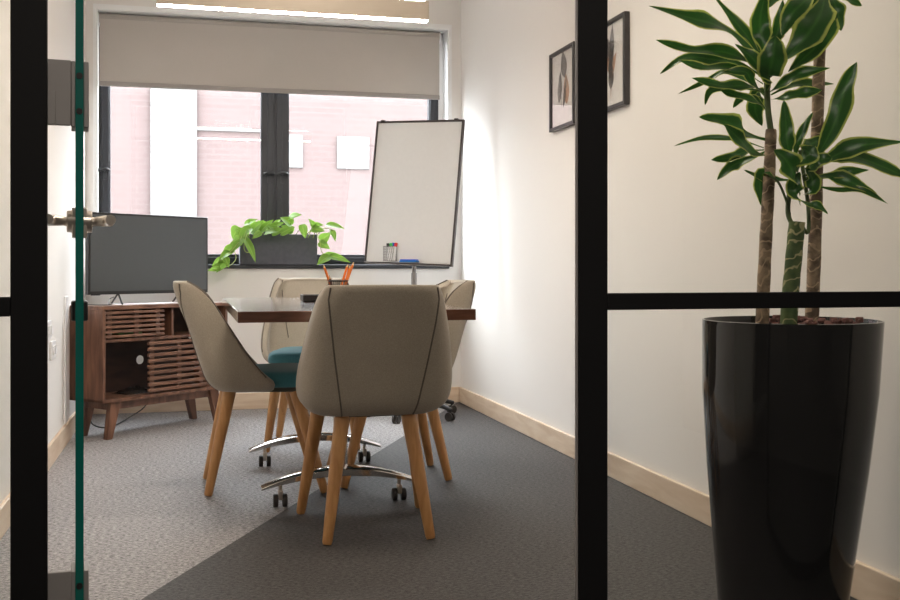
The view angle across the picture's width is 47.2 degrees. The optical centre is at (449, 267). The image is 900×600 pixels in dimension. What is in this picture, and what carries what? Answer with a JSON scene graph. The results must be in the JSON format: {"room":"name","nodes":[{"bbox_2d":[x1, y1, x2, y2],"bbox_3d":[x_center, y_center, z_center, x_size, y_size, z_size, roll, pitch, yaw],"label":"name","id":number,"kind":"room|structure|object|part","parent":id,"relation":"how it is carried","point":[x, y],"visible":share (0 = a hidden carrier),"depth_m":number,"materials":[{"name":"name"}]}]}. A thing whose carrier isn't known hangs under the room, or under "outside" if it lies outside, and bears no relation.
{"room":"office","nodes":[
{"label":"office","id":0,"kind":"room"},
{"bbox_2d":[0,0,84,503],"bbox_3d":[-1.687,-0.475,3.895,0.120,2.750,5.000,0,0,-14],"label":"wall","id":1,"kind":"structure","parent":0,"point":[61,13],"depth_m":4.81,"materials":[{"name":"white paint"}]},
{"bbox_2d":[0,412,74,539],"bbox_3d":[-1.632,0.849,3.955,0.016,0.103,4.910,0,0,-14],"label":"baseboard","id":2,"kind":"structure","parent":1,"relation":"attached to","point":[58,443],"depth_m":4.73,"materials":[{"name":"brown wood"}]},
{"bbox_2d":[48,320,52,339],"bbox_3d":[-1.802,0.280,4.630,0.018,0.086,0.140,0,0,-14],"label":"wall socket","id":3,"kind":"object","parent":1,"relation":"attached to","point":[50,326],"visible":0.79,"depth_m":4.62,"materials":[{"name":"white plastic"}]},
{"bbox_2d":[49,340,56,360],"bbox_3d":[-1.839,0.380,4.775,0.018,0.086,0.140,0,0,-14],"label":"wall socket","id":4,"kind":"object","parent":1,"relation":"attached to","point":[52,345],"visible":1,"depth_m":4.72,"materials":[{"name":"white plastic"}]},
{"bbox_2d":[64,296,67,423],"bbox_3d":[-1.980,0.471,5.312,0.008,0.652,0.130,0,0,-14],"label":"trim","id":5,"kind":"structure","parent":1,"relation":"attached to","point":[65,297],"depth_m":5.25,"materials":[{"name":"white plastic"}]},
{"bbox_2d":[85,0,460,392],"bbox_3d":[-1.121,-0.475,6.772,2.630,2.750,0.300,0,0,-14],"label":"wall","id":6,"kind":"structure","parent":0,"point":[226,283],"depth_m":6.59,"materials":[{"name":"white paint"}]},
{"bbox_2d":[93,3,451,267],"bbox_3d":[-1.117,-0.814,6.715,2.276,1.627,0.212,0,0,-14],"label":"trim","id":7,"kind":"structure","parent":6,"relation":"attached to","point":[446,30],"depth_m":6.60,"materials":[{"name":"white paint"}]},
{"bbox_2d":[98,27,448,268],"bbox_3d":[-1.116,-0.793,6.704,2.245,1.594,0.205,0,0,-14],"label":"window","id":8,"kind":"structure","parent":6,"relation":"in","point":[274,107],"depth_m":6.73,"materials":[{"name":"grey metal"}]},
{"bbox_3d":[-2.163,-0.605,6.442,0.074,0.100,0.051,0,0,-14],"label":"handle","id":9,"kind":"part","parent":8,"relation":"part of","materials":[{"name":"grey metal"}]},
{"bbox_3d":[-1.140,-0.802,6.734,2.153,1.535,0.014,0,0,-14],"label":"sash","id":10,"kind":"part","parent":8,"relation":"part of","materials":[{"name":"grey metal"}]},
{"bbox_2d":[98,12,440,99],"bbox_3d":[-1.130,-1.359,6.685,2.187,0.458,0.077,0,0,-14],"label":"roller blind","id":11,"kind":"object","parent":8,"relation":"attached to","point":[139,51],"visible":1,"depth_m":6.64,"materials":[{"name":"fabric"}]},
{"bbox_3d":[-1.175,-0.605,6.692,0.074,0.100,0.051,0,0,-14],"label":"handle","id":12,"kind":"part","parent":8,"relation":"part of","materials":[{"name":"grey metal"}]},
{"bbox_3d":[-1.090,-0.605,6.713,0.074,0.100,0.051,0,0,-14],"label":"handle","id":13,"kind":"part","parent":8,"relation":"part of","materials":[{"name":"grey metal"}]},
{"bbox_3d":[-1.109,-0.009,6.677,2.245,0.026,0.150,0,0,-14],"label":"sill","id":14,"kind":"part","parent":8,"relation":"part of","materials":[{"name":"grey"}]},
{"bbox_2d":[93,387,458,413],"bbox_3d":[-1.082,0.849,6.619,2.358,0.103,0.016,0,0,-14],"label":"baseboard","id":15,"kind":"structure","parent":6,"relation":"attached to","point":[242,400],"depth_m":6.50,"materials":[{"name":"brown wood"}]},
{"bbox_2d":[208,212,350,272],"bbox_3d":[-1.095,-0.163,6.572,0.890,0.383,0.366,0,0,-14],"label":"planter","id":16,"kind":"object","parent":6,"relation":"on","point":[281,247],"visible":1,"depth_m":6.55,"materials":[{"name":"stone"}]},
{"bbox_2d":[0,402,856,599],"bbox_3d":[-0.055,0.950,2.663,4.200,0.100,8.790,0,0,-14],"label":"floor","id":17,"kind":"structure","parent":0,"point":[504,521],"depth_m":3.57,"materials":[{"name":"carpet"}]},
{"bbox_2d":[91,405,145,427],"bbox_3d":[-1.959,0.852,6.038,0.166,0.088,0.642,0,0,5],"label":"power cable","id":18,"kind":"object","parent":17,"relation":"on","point":[145,405],"visible":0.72,"depth_m":5.97,"materials":[{"name":"black plastic"}]},
{"bbox_2d":[70,302,227,439],"bbox_3d":[-1.671,0.550,5.784,0.286,0.700,0.868,0,0,35],"label":"base cabinet","id":19,"kind":"object","parent":17,"relation":"on","point":[170,370],"visible":0.8,"depth_m":5.69,"materials":[{"name":"brown wood"}]},
{"bbox_3d":[-1.953,0.803,5.550,0.034,0.194,0.088,0,0,35],"label":"leg","id":20,"kind":"part","parent":19,"relation":"part of","materials":[{"name":"brown wood"}]},
{"bbox_3d":[-1.781,0.803,5.430,0.034,0.194,0.088,0,0,35],"label":"leg","id":21,"kind":"part","parent":19,"relation":"part of","materials":[{"name":"brown wood"}]},
{"bbox_2d":[112,329,141,334],"bbox_3d":[-1.792,0.358,5.644,0.120,0.036,0.160,0,0,35],"label":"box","id":22,"kind":"object","parent":19,"relation":"in","point":[119,329],"visible":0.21,"depth_m":5.59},
{"bbox_2d":[114,385,147,394],"bbox_3d":[-1.741,0.666,5.682,0.140,0.040,0.200,0,0,35],"label":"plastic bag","id":23,"kind":"object","parent":19,"relation":"in","point":[139,386],"visible":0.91,"depth_m":5.67,"materials":[{"name":"black plastic"}]},
{"bbox_3d":[-1.689,0.298,5.527,0.012,0.140,0.385,0,0,35],"label":"sliding door","id":24,"kind":"part","parent":19,"relation":"part of","materials":[{"name":"brown wood"}]},
{"bbox_2d":[86,212,207,304],"bbox_3d":[-1.683,-0.051,5.804,0.194,0.498,0.786,0,0,39],"label":"television","id":25,"kind":"object","parent":19,"relation":"on","point":[140,253],"visible":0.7,"depth_m":5.77,"materials":[{"name":"black plastic"}]},
{"bbox_3d":[-1.672,0.727,5.785,0.224,0.042,0.748,0,0,35],"label":"leg frame","id":26,"kind":"part","parent":19,"relation":"part of","materials":[{"name":"brown wood"}]},
{"bbox_3d":[-1.782,0.454,5.861,0.008,0.468,0.832,0,0,35],"label":"panel","id":27,"kind":"part","parent":19,"relation":"part of","materials":[{"name":"brown wood"}]},
{"bbox_3d":[-1.526,0.540,5.782,0.012,0.276,0.420,0,0,35],"label":"sliding door","id":28,"kind":"part","parent":19,"relation":"part of","materials":[{"name":"brown wood"}]},
{"bbox_3d":[-1.550,0.803,6.130,0.034,0.194,0.088,0,0,35],"label":"leg","id":29,"kind":"part","parent":19,"relation":"part of","materials":[{"name":"brown wood"}]},
{"bbox_3d":[-1.377,0.803,6.011,0.034,0.194,0.088,0,0,35],"label":"leg","id":30,"kind":"part","parent":19,"relation":"part of","materials":[{"name":"brown wood"}]},
{"bbox_2d":[173,280,326,495],"bbox_3d":[-0.835,0.477,4.268,0.605,0.850,0.519,0,0,-14],"label":"dining chair","id":31,"kind":"object","parent":17,"relation":"on","point":[226,366],"visible":0.97,"depth_m":4.03,"materials":[{"name":"beige fabric"}]},
{"bbox_3d":[-0.983,0.695,4.375,0.143,0.413,0.053,0,0,25],"label":"leg","id":32,"kind":"part","parent":31,"relation":"part of","materials":[{"name":"brown wood"}]},
{"bbox_3d":[-0.914,0.695,4.102,0.053,0.413,0.143,0,0,37],"label":"leg","id":33,"kind":"part","parent":31,"relation":"part of","materials":[{"name":"brown wood"}]},
{"bbox_3d":[-0.936,0.273,4.242,0.399,0.445,0.522,0,0,-14],"label":"backrest","id":34,"kind":"part","parent":31,"relation":"part of","materials":[{"name":"beige fabric"}]},
{"bbox_3d":[-0.753,0.444,4.288,0.422,0.076,0.440,0,0,-14],"label":"seat","id":35,"kind":"part","parent":31,"relation":"part of","materials":[{"name":"teal fabric"}]},
{"bbox_3d":[-0.753,0.489,4.288,0.366,0.016,0.365,0,0,-14],"label":"seat","id":36,"kind":"part","parent":31,"relation":"part of","materials":[{"name":"grey fabric"}]},
{"bbox_3d":[-0.659,0.695,4.507,0.162,0.415,0.052,0,0,-40],"label":"leg","id":37,"kind":"part","parent":31,"relation":"part of","materials":[{"name":"brown wood"}]},
{"bbox_3d":[-0.567,0.695,4.140,0.162,0.415,0.052,0,0,12],"label":"leg","id":38,"kind":"part","parent":31,"relation":"part of","materials":[{"name":"brown wood"}]},
{"bbox_2d":[261,278,360,451],"bbox_3d":[-0.718,0.477,5.342,0.519,0.850,0.605,0,0,-8],"label":"dining chair","id":39,"kind":"object","parent":17,"relation":"on","point":[281,342],"visible":0.39,"depth_m":5.46,"materials":[{"name":"beige fabric"}]},
{"bbox_3d":[-0.873,0.695,5.088,0.052,0.415,0.162,0,0,18],"label":"leg","id":40,"kind":"part","parent":39,"relation":"part of","materials":[{"name":"brown wood"}]},
{"bbox_3d":[-0.874,0.695,5.438,0.143,0.413,0.053,0,0,43],"label":"leg","id":41,"kind":"part","parent":39,"relation":"part of","materials":[{"name":"brown wood"}]},
{"bbox_3d":[-0.706,0.444,5.258,0.440,0.076,0.422,0,0,-8],"label":"seat","id":42,"kind":"part","parent":39,"relation":"part of","materials":[{"name":"teal fabric"}]},
{"bbox_3d":[-0.733,0.273,5.445,0.522,0.445,0.399,0,0,-8],"label":"backrest","id":43,"kind":"part","parent":39,"relation":"part of","materials":[{"name":"beige fabric"}]},
{"bbox_3d":[-0.497,0.695,5.142,0.052,0.415,0.162,0,0,-34],"label":"leg","id":44,"kind":"part","parent":39,"relation":"part of","materials":[{"name":"brown wood"}]},
{"bbox_2d":[222,297,475,506],"bbox_3d":[-0.505,0.522,4.295,0.818,0.756,1.625,0,0,-14],"label":"meeting table","id":45,"kind":"object","parent":17,"relation":"on","point":[265,309],"visible":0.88,"depth_m":3.92,"materials":[{"name":"brown wood"}]},
{"bbox_2d":[300,294,318,301],"bbox_3d":[-0.563,0.129,4.427,0.149,0.030,0.114,0,0,-14],"label":"desk tray","id":46,"kind":"object","parent":45,"relation":"on","point":[303,297],"visible":0.48,"depth_m":4.37,"materials":[{"name":"black plastic"}]},
{"bbox_2d":[328,280,348,284],"bbox_3d":[-0.438,0.096,4.036,0.083,0.097,0.083,0,0,-14],"label":"pencil cup","id":47,"kind":"object","parent":45,"relation":"on","point":[330,281],"visible":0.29,"depth_m":4.00,"materials":[{"name":"black plastic"}]},
{"bbox_2d":[323,265,329,282],"bbox_3d":[-0.467,0.063,4.029,0.059,0.154,0.009,0,0,-14],"label":"pencil","id":48,"kind":"object","parent":47,"relation":"in","point":[324,267],"visible":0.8,"depth_m":4.02,"materials":[{"name":"brown wood"}]},
{"bbox_2d":[340,264,347,284],"bbox_3d":[-0.427,0.061,4.052,0.055,0.156,0.009,0,0,-18],"label":"pencil","id":49,"kind":"object","parent":47,"relation":"in","point":[346,268],"visible":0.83,"depth_m":4.05,"materials":[{"name":"brown wood"}]},
{"bbox_2d":[344,262,353,284],"bbox_3d":[-0.407,0.057,4.030,0.063,0.165,0.009,0,0,-11],"label":"pencil","id":50,"kind":"object","parent":47,"relation":"in","point":[352,265],"visible":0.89,"depth_m":4.03,"materials":[{"name":"brown wood"}]},
{"bbox_2d":[296,284,451,544],"bbox_3d":[-0.268,0.477,3.544,0.519,0.850,0.605,0,0,-13],"label":"dining chair","id":51,"kind":"object","parent":17,"relation":"on","point":[368,350],"visible":1,"depth_m":3.34,"materials":[{"name":"beige fabric"}]},
{"bbox_3d":[-0.503,0.695,3.726,0.052,0.415,0.162,0,0,-39],"label":"leg","id":52,"kind":"part","parent":51,"relation":"part of","materials":[{"name":"brown wood"}]},
{"bbox_3d":[-0.380,0.695,3.398,0.053,0.413,0.143,0,0,26],"label":"leg","id":53,"kind":"part","parent":51,"relation":"part of","materials":[{"name":"brown wood"}]},
{"bbox_3d":[-0.245,0.273,3.442,0.522,0.445,0.399,0,0,-13],"label":"backrest","id":54,"kind":"part","parent":51,"relation":"part of","materials":[{"name":"beige fabric"}]},
{"bbox_3d":[-0.287,0.489,3.626,0.365,0.016,0.366,0,0,-13],"label":"seat","id":55,"kind":"part","parent":51,"relation":"part of","materials":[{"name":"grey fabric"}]},
{"bbox_3d":[-0.134,0.695,3.809,0.052,0.415,0.162,0,0,13],"label":"leg","id":56,"kind":"part","parent":51,"relation":"part of","materials":[{"name":"brown wood"}]},
{"bbox_3d":[-0.109,0.695,3.459,0.101,0.414,0.125,0,0,-13],"label":"leg","id":57,"kind":"part","parent":51,"relation":"part of","materials":[{"name":"brown wood"}]},
{"bbox_2d":[326,280,475,488],"bbox_3d":[-0.208,0.477,4.491,0.605,0.850,0.519,0,0,-14],"label":"dining chair","id":58,"kind":"object","parent":17,"relation":"on","point":[459,293],"visible":0.34,"depth_m":4.36,"materials":[{"name":"beige fabric"}]},
{"bbox_3d":[-0.384,0.695,4.251,0.162,0.415,0.052,0,0,-40],"label":"leg","id":59,"kind":"part","parent":58,"relation":"part of","materials":[{"name":"brown wood"}]},
{"bbox_3d":[-0.129,0.695,4.656,0.053,0.413,0.143,0,0,37],"label":"leg","id":60,"kind":"part","parent":58,"relation":"part of","materials":[{"name":"brown wood"}]},
{"bbox_3d":[-0.060,0.695,4.383,0.143,0.413,0.053,0,0,25],"label":"leg","id":61,"kind":"part","parent":58,"relation":"part of","materials":[{"name":"brown wood"}]},
{"bbox_3d":[-0.107,0.273,4.517,0.399,0.445,0.522,0,0,-14],"label":"backrest","id":62,"kind":"part","parent":58,"relation":"part of","materials":[{"name":"beige fabric"}]},
{"bbox_2d":[364,118,464,423],"bbox_3d":[-0.224,-0.009,6.241,0.585,1.817,0.561,0,0,-14],"label":"easel","id":63,"kind":"object","parent":17,"relation":"on","point":[415,189],"visible":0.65,"depth_m":6.23,"materials":[{"name":"grey"}]},
{"bbox_2d":[383,246,396,260],"bbox_3d":[-0.361,-0.087,6.215,0.088,0.092,0.032,0,0,-14],"label":"cup","id":64,"kind":"object","parent":63,"relation":"on","point":[384,247],"visible":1,"depth_m":6.20,"materials":[{"name":"grey metal"}]},
{"bbox_2d":[386,243,389,260],"bbox_3d":[-0.373,-0.097,6.217,0.021,0.106,0.021,0,0,31],"label":"marker","id":65,"kind":"object","parent":64,"relation":"in","point":[387,244],"visible":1,"depth_m":6.21,"materials":[{"name":"white plastic"}]},
{"bbox_2d":[389,243,392,260],"bbox_3d":[-0.356,-0.098,6.212,0.021,0.107,0.021,0,0,-14],"label":"marker","id":66,"kind":"object","parent":64,"relation":"in","point":[391,244],"visible":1,"depth_m":6.21,"materials":[{"name":"white plastic"}]},
{"bbox_2d":[393,243,397,260],"bbox_3d":[-0.330,-0.099,6.214,0.031,0.110,0.021,0,0,-14],"label":"marker","id":67,"kind":"object","parent":64,"relation":"in","point":[395,244],"visible":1,"depth_m":6.21,"materials":[{"name":"white plastic"}]},
{"bbox_2d":[399,259,418,261],"bbox_3d":[-0.243,-0.043,6.163,0.116,0.017,0.040,0,0,23],"label":"eraser","id":68,"kind":"object","parent":63,"relation":"on","point":[401,260],"visible":1,"depth_m":6.14,"materials":[{"name":"blue plastic"}]},
{"bbox_3d":[-0.217,0.325,6.221,0.036,0.950,0.036,0,0,-14],"label":"post","id":69,"kind":"part","parent":63,"relation":"part of","materials":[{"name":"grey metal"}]},
{"bbox_3d":[-0.218,-0.459,6.249,0.603,0.889,0.118,0,0,23],"label":"board panel","id":70,"kind":"part","parent":63,"relation":"part of","materials":[{"name":"white plastic"}]},
{"bbox_3d":[-0.218,-0.459,6.249,0.620,0.906,0.132,0,0,23],"label":"board frame","id":71,"kind":"part","parent":63,"relation":"part of","materials":[{"name":"grey"}]},
{"bbox_3d":[-0.095,0.812,6.125,0.264,0.068,0.034,0,0,38],"label":"leg","id":72,"kind":"part","parent":63,"relation":"part of","materials":[{"name":"black plastic"}]},
{"bbox_3d":[-0.087,0.812,6.308,0.264,0.068,0.034,0,0,-34],"label":"leg","id":73,"kind":"part","parent":63,"relation":"part of","materials":[{"name":"black metal"}]},
{"bbox_2d":[650,0,899,599],"bbox_3d":[0.744,0.041,2.509,0.620,1.717,0.425,0,0,-14],"label":"dracaena","id":74,"kind":"object","parent":17,"relation":"on","point":[791,400],"visible":1,"depth_m":2.41,"materials":[{"name":"plant"}]},
{"bbox_3d":[0.704,-0.458,2.528,0.553,0.474,0.263,0,0,-14],"label":"crown","id":75,"kind":"part","parent":74,"relation":"part of","materials":[{"name":"green plant"}]},
{"bbox_3d":[0.784,-0.423,2.533,0.024,0.178,0.015,0,0,0],"label":"stem","id":76,"kind":"part","parent":74,"relation":"part of","materials":[{"name":"green plant"}]},
{"bbox_3d":[0.790,-0.176,2.471,0.055,0.101,0.010,0,0,23],"label":"stem","id":77,"kind":"part","parent":74,"relation":"part of","materials":[{"name":"green plant"}]},
{"bbox_3d":[0.821,-0.180,2.472,0.025,0.165,0.047,0,0,34],"label":"stem","id":78,"kind":"part","parent":74,"relation":"part of","materials":[{"name":"green plant"}]},
{"bbox_3d":[0.852,-0.183,2.476,0.029,0.206,0.043,0,0,18],"label":"stem","id":79,"kind":"part","parent":74,"relation":"part of","materials":[{"name":"green plant"}]},
{"bbox_3d":[0.899,-0.594,2.511,0.258,0.246,0.172,0,0,-14],"label":"crown","id":80,"kind":"part","parent":74,"relation":"part of","materials":[{"name":"green plant"}]},
{"bbox_3d":[0.904,-0.308,2.474,0.337,0.362,0.178,0,0,-10],"label":"crown","id":81,"kind":"part","parent":74,"relation":"part of","materials":[{"name":"green plant"}]},
{"bbox_2d":[0,0,899,599],"bbox_3d":[0.127,-0.475,1.843,2.390,2.750,0.011,0,0,-14],"label":"wall","id":82,"kind":"structure","parent":0,"point":[26,307],"depth_m":1.86,"materials":[{"name":"black"}]},
{"bbox_3d":[-0.671,-0.475,1.641,0.055,2.750,0.011,0,0,-14],"label":"post","id":83,"kind":"part","parent":82,"relation":"part of","materials":[{"name":"black metal"}]},
{"bbox_2d":[48,0,115,599],"bbox_3d":[-0.752,-0.150,2.090,0.149,2.080,0.864,0,0,-20],"label":"door","id":84,"kind":"structure","parent":82,"relation":"in","point":[68,80],"depth_m":1.69,"materials":[{"name":"clear glass"}]},
{"bbox_3d":[-0.860,-0.105,2.243,0.049,0.026,0.127,0,0,-20],"label":"lever","id":85,"kind":"part","parent":84,"relation":"part of","materials":[{"name":"silver metal"}]},
{"bbox_3d":[-0.753,-0.150,2.092,0.013,2.080,0.860,0,0,-20],"label":"pane","id":86,"kind":"part","parent":84,"relation":"part of","materials":[{"name":"clear glass"}]},
{"bbox_3d":[-0.831,-0.101,2.309,0.054,0.067,0.052,0,0,-20],"label":"handle","id":87,"kind":"part","parent":84,"relation":"part of","materials":[{"name":"silver metal"}]},
{"bbox_3d":[-0.766,-0.105,2.277,0.049,0.026,0.127,0,0,-20],"label":"lever","id":88,"kind":"part","parent":84,"relation":"part of","materials":[{"name":"silver metal"}]},
{"bbox_3d":[0.259,-0.475,1.876,0.057,2.750,0.011,0,0,-14],"label":"post","id":89,"kind":"part","parent":82,"relation":"part of","materials":[{"name":"black metal"}]},
{"bbox_2d":[461,0,899,578],"bbox_3d":[0.746,-0.475,4.511,0.120,2.750,5.000,0,0,-14],"label":"wall","id":90,"kind":"structure","parent":0,"point":[674,227],"depth_m":4.05,"materials":[{"name":"white paint"}]},
{"bbox_2d":[549,41,574,132],"bbox_3d":[0.548,-0.871,4.995,0.026,0.386,0.336,0,0,-14],"label":"framed print","id":91,"kind":"object","parent":90,"relation":"attached to","point":[562,61],"visible":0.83,"depth_m":5.01,"materials":[{"name":"grey wood"}]},
{"bbox_2d":[608,11,629,111],"bbox_3d":[0.691,-0.871,4.430,0.026,0.386,0.340,0,0,-14],"label":"framed print","id":92,"kind":"object","parent":90,"relation":"attached to","point":[619,27],"visible":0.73,"depth_m":4.34,"materials":[{"name":"grey wood"}]},
{"bbox_2d":[459,387,899,599],"bbox_3d":[0.669,0.849,4.538,0.016,0.103,4.910,0,0,-14],"label":"baseboard","id":93,"kind":"structure","parent":90,"relation":"attached to","point":[869,582],"depth_m":4.07,"materials":[{"name":"brown wood"}]},
{"bbox_2d":[702,316,884,599],"bbox_3d":[0.838,0.513,2.533,0.425,0.773,0.425,0,0,-14],"label":"pot","id":94,"kind":"object","parent":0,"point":[790,403],"depth_m":2.37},
{"bbox_3d":[-0.043,-1.900,2.614,4.400,0.100,8.890,0,0,-14],"label":"ceiling","id":95,"kind":"structure","parent":0,"visible":0},
{"bbox_2d":[156,0,428,22],"bbox_3d":[-0.674,-1.483,4.523,1.184,0.735,0.044,0,0,-14],"label":"pendant light","id":96,"kind":"object","parent":95,"relation":"hanging from","point":[392,10],"visible":1,"depth_m":4.54,"materials":[{"name":"white metal"},{"name":"glowing frosted plastic diffuser"}]},
{"label":"outside","id":97,"kind":"structure","parent":0,"visible":0},
{"bbox_3d":[-8.217,3.950,32.472,80.000,0.100,53.010,0,0,-14],"label":"ground","id":98,"kind":"structure","parent":97,"visible":0},
{"bbox_2d":[111,86,426,254],"bbox_3d":[-2.638,0.450,14.501,18.000,6.900,0.590,0,0,-14],"label":"brick building","id":99,"kind":"structure","parent":98,"relation":"on","point":[175,152],"depth_m":14.20,"materials":[{"name":"brick"}]},
{"bbox_3d":[-2.198,-1.630,14.354,0.200,0.360,0.010,0,0,-14],"label":"pane","id":100,"kind":"part","parent":99,"relation":"part of","materials":[{"name":"white glass"}]},
{"bbox_3d":[-1.365,-1.630,14.565,0.360,0.360,0.010,0,0,-14],"label":"pane","id":101,"kind":"part","parent":99,"relation":"part of","materials":[{"name":"white glass"}]}
]}

